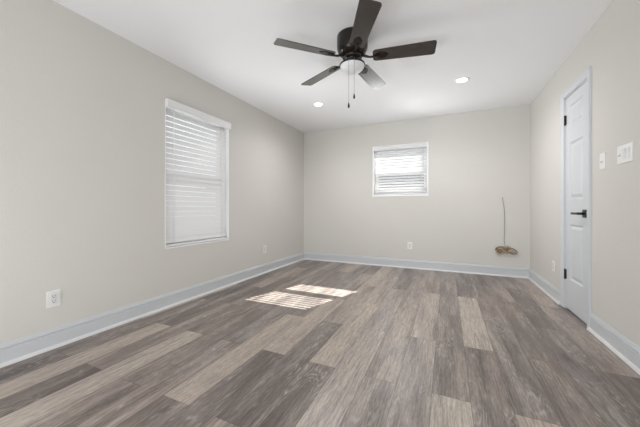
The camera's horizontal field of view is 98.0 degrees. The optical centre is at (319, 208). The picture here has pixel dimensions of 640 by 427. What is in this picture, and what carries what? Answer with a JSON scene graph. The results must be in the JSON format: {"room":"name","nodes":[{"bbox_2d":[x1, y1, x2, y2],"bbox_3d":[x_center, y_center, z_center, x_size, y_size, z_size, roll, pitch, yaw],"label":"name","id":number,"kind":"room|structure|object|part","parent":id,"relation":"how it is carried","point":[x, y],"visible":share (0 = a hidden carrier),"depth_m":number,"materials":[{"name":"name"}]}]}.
{"room":"empty bedroom","nodes":[
{"label":"empty bedroom","id":0,"kind":"room"},
{"bbox_2d":[0,0,303,343],"bbox_3d":[-2.405,-0.242,0.967,0.140,2.440,10.044,0,0,25],"label":"wall","id":1,"kind":"structure","parent":0,"point":[82,104],"depth_m":2.23,"materials":[{"name":"paint"}]},
{"bbox_2d":[46,289,59,308],"bbox_3d":[-1.872,0.635,1.956,0.009,0.118,0.074,0,0,25],"label":"wall outlet","id":2,"kind":"object","parent":1,"relation":"attached to","point":[52,297],"visible":1,"depth_m":1.95,"materials":[{"name":"white plastic"}]},
{"bbox_2d":[51,293,56,303],"bbox_3d":[-1.870,0.635,1.956,0.004,0.067,0.033,0,0,25],"label":"receptacle","id":3,"kind":"object","parent":2,"relation":"attached to","point":[53,295],"depth_m":1.96,"materials":[{"name":"plastic"}]},
{"bbox_2d":[0,252,303,367],"bbox_3d":[-2.327,0.908,0.932,0.032,0.139,9.764,0,0,25],"label":"baseboard","id":4,"kind":"structure","parent":1,"relation":"attached to","point":[16,350],"depth_m":2.31,"materials":[{"name":"grey paint"}]},
{"bbox_2d":[165,106,228,248],"bbox_3d":[-1.401,-0.339,3.163,0.142,1.477,0.882,0,0,25],"label":"window","id":5,"kind":"structure","parent":1,"relation":"in","point":[167,109],"depth_m":3.43,"materials":[{"name":"white plastic"}]},
{"bbox_3d":[-1.453,-0.685,3.186,0.020,0.700,0.798,0,0,25],"label":"sash","id":6,"kind":"part","parent":5,"relation":"part of","materials":[{"name":"white plastic"}]},
{"bbox_2d":[165,98,230,246],"bbox_3d":[-1.349,-0.347,3.139,0.104,1.459,0.878,0,0,25],"label":"window blind","id":7,"kind":"object","parent":5,"relation":"attached to","point":[179,204],"visible":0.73,"depth_m":3.09,"materials":[{"name":"white plastic"}]},
{"bbox_3d":[-1.373,0.372,3.150,0.052,0.019,0.846,0,0,25],"label":"rail","id":8,"kind":"part","parent":7,"relation":"part of","materials":[{"name":"white plastic"}]},
{"bbox_2d":[0,259,639,426],"bbox_3d":[-0.713,1.038,0.196,3.860,0.120,10.044,0,0,25],"label":"floor","id":9,"kind":"structure","parent":0,"point":[303,343],"depth_m":1.74,"materials":[{"name":"laminate"}]},
{"bbox_2d":[53,0,612,132],"bbox_3d":[-0.713,-1.522,0.196,3.860,0.120,10.044,0,0,25],"label":"ceiling","id":10,"kind":"structure","parent":0,"point":[508,50],"depth_m":2.48,"materials":[{"name":"paint"}]},
{"bbox_2d":[313,102,323,105],"bbox_3d":[-0.024,-1.459,3.902,0.156,0.006,0.156,0,0,25],"label":"recessed light","id":11,"kind":"object","parent":10,"relation":"in","point":[315,103],"visible":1,"depth_m":3.90,"materials":[{"name":"white plastic"}]},
{"bbox_2d":[274,0,436,107],"bbox_3d":[0.304,-1.137,2.374,1.279,0.648,1.273,0,0,25],"label":"ceiling fan","id":12,"kind":"object","parent":10,"relation":"hanging from","point":[352,42],"visible":1,"depth_m":2.25,"materials":[{"name":"brown metal"}]},
{"bbox_3d":[-0.114,-1.272,2.206,0.490,0.038,0.142,0,0,-21],"label":"blade","id":13,"kind":"part","parent":12,"relation":"part of","materials":[{"name":"brown wood"}]},
{"bbox_3d":[0.009,-1.272,2.681,0.142,0.038,0.490,0,0,-39],"label":"blade","id":14,"kind":"part","parent":12,"relation":"part of","materials":[{"name":"brown wood"}]},
{"bbox_3d":[0.274,-1.180,2.359,0.204,0.064,0.204,0,0,25],"label":"light globe","id":15,"kind":"part","parent":12,"relation":"part of"},
{"bbox_3d":[0.299,-1.272,1.943,0.142,0.038,0.490,0,0,-3],"label":"blade","id":16,"kind":"part","parent":12,"relation":"part of","materials":[{"name":"brown wood"}]},
{"bbox_3d":[0.498,-1.272,2.711,0.142,0.038,0.490,0,0,33],"label":"blade","id":17,"kind":"part","parent":12,"relation":"part of","materials":[{"name":"brown wood"}]},
{"bbox_3d":[0.677,-1.272,2.255,0.490,0.038,0.142,0,0,15],"label":"blade","id":18,"kind":"part","parent":12,"relation":"part of","materials":[{"name":"brown wood"}]},
{"bbox_2d":[454,77,469,82],"bbox_3d":[1.615,-1.459,3.165,0.156,0.006,0.156,0,0,25],"label":"recessed light","id":19,"kind":"object","parent":10,"relation":"in","point":[461,79],"visible":1,"depth_m":3.15,"materials":[{"name":"white plastic"}]},
{"bbox_2d":[304,104,529,267],"bbox_3d":[1.342,-0.242,4.701,3.580,2.440,0.140,0,0,25],"label":"wall","id":20,"kind":"structure","parent":0,"point":[476,159],"depth_m":4.40,"materials":[{"name":"paint"}]},
{"bbox_2d":[373,142,427,196],"bbox_3d":[1.350,-0.635,4.694,0.904,0.863,0.142,0,0,25],"label":"window","id":21,"kind":"structure","parent":20,"relation":"in","point":[374,153],"depth_m":4.71,"materials":[{"name":"white plastic"}]},
{"bbox_2d":[374,142,426,194],"bbox_3d":[1.337,-0.649,4.666,0.900,0.835,0.060,0,0,25],"label":"window blind","id":22,"kind":"object","parent":21,"relation":"attached to","point":[416,146],"visible":0.99,"depth_m":4.65,"materials":[{"name":"white plastic"}]},
{"bbox_3d":[1.338,-0.241,4.670,0.844,0.019,0.052,0,0,25],"label":"rail","id":23,"kind":"part","parent":22,"relation":"part of","materials":[{"name":"white plastic"}]},
{"bbox_3d":[1.373,-0.823,4.746,0.820,0.404,0.020,0,0,25],"label":"sash","id":24,"kind":"part","parent":21,"relation":"part of","materials":[{"name":"white plastic"}]},
{"bbox_3d":[1.364,-0.442,4.726,0.820,0.373,0.020,0,0,25],"label":"sash","id":25,"kind":"part","parent":21,"relation":"part of","materials":[{"name":"white plastic"}]},
{"bbox_2d":[407,242,411,248],"bbox_3d":[1.472,0.610,4.560,0.074,0.118,0.009,0,0,25],"label":"wall outlet","id":26,"kind":"object","parent":20,"relation":"attached to","point":[409,244],"visible":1,"depth_m":4.56,"materials":[{"name":"white plastic"}]},
{"bbox_2d":[304,252,529,278],"bbox_3d":[1.306,0.908,4.623,3.580,0.139,0.032,0,0,25],"label":"baseboard","id":27,"kind":"structure","parent":20,"relation":"attached to","point":[516,272],"depth_m":4.45,"materials":[{"name":"grey paint"}]},
{"bbox_2d":[495,197,517,254],"bbox_3d":[2.675,0.251,3.997,0.270,0.834,0.059,0,0,25],"label":"loose cable","id":28,"kind":"object","parent":20,"relation":"hanging from","point":[505,249],"visible":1,"depth_m":4.00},
{"bbox_2d":[530,0,639,346],"bbox_3d":[0.979,-0.242,-0.576,0.140,2.440,10.044,0,0,25],"label":"wall","id":29,"kind":"structure","parent":0,"point":[611,46],"depth_m":2.04,"materials":[{"name":"paint"}]},
{"bbox_2d":[552,260,554,271],"bbox_3d":[2.542,0.626,3.029,0.009,0.118,0.074,0,0,25],"label":"wall outlet","id":30,"kind":"object","parent":29,"relation":"attached to","point":[553,261],"visible":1,"depth_m":3.02,"materials":[{"name":"white plastic"}]},
{"bbox_2d":[564,81,586,323],"bbox_3d":[2.309,-0.051,2.531,0.095,2.033,0.466,0,0,25],"label":"door","id":31,"kind":"structure","parent":29,"relation":"in","point":[575,120],"depth_m":2.51,"materials":[{"name":"white paint"}]},
{"bbox_3d":[2.333,0.414,2.513,0.034,0.528,0.283,0,0,25],"label":"panel","id":32,"kind":"part","parent":31,"relation":"part of","materials":[{"name":"white paint"}]},
{"bbox_3d":[2.333,-0.354,2.513,0.034,0.540,0.283,0,0,25],"label":"panel","id":33,"kind":"part","parent":31,"relation":"part of","materials":[{"name":"white paint"}]},
{"bbox_3d":[2.333,-0.875,2.513,0.034,0.203,0.283,0,0,25],"label":"panel","id":34,"kind":"part","parent":31,"relation":"part of","materials":[{"name":"white paint"}]},
{"bbox_3d":[2.231,0.044,2.413,0.052,0.022,0.130,0,0,25],"label":"lever","id":35,"kind":"part","parent":31,"relation":"part of","materials":[{"name":"black metal"}]},
{"bbox_3d":[2.236,0.044,2.352,0.009,0.066,0.066,0,0,25],"label":"lever handle","id":36,"kind":"part","parent":31,"relation":"part of","materials":[{"name":"black metal"}]},
{"bbox_2d":[560,66,591,326],"bbox_3d":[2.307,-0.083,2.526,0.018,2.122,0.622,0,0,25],"label":"trim","id":37,"kind":"structure","parent":29,"relation":"attached to","point":[587,74],"depth_m":2.28,"materials":[{"name":"white paint"}]},
{"bbox_2d":[528,269,639,374],"bbox_3d":[0.901,0.908,-0.540,0.032,0.139,9.764,0,0,25],"label":"baseboard","id":38,"kind":"structure","parent":29,"relation":"attached to","point":[625,349],"depth_m":1.99,"materials":[{"name":"grey paint"}]},
{"bbox_2d":[599,152,605,169],"bbox_3d":[2.101,-0.353,2.078,0.022,0.120,0.076,0,0,25],"label":"light switch","id":39,"kind":"object","parent":29,"relation":"attached to","point":[602,162],"visible":1,"depth_m":2.06,"materials":[{"name":"white plastic"}]},
{"bbox_2d":[617,142,632,163],"bbox_3d":[1.983,-0.358,1.819,0.022,0.120,0.168,0,0,25],"label":"light switch","id":40,"kind":"object","parent":29,"relation":"attached to","point":[624,152],"visible":1,"depth_m":1.80,"materials":[{"name":"white plastic"}]},
{"label":"outside","id":41,"kind":"structure","parent":0,"visible":0},
{"bbox_3d":[11.204,1.453,24.566,80.000,0.050,66.000,0,0,25],"label":"ground","id":42,"kind":"structure","parent":41,"visible":0},
{"bbox_2d":[210,149,423,206],"bbox_3d":[3.474,-1.897,14.847,16.800,6.650,8.900,0,0,25],"label":"house","id":43,"kind":"structure","parent":42,"relation":"on","point":[419,149],"depth_m":11.18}
]}

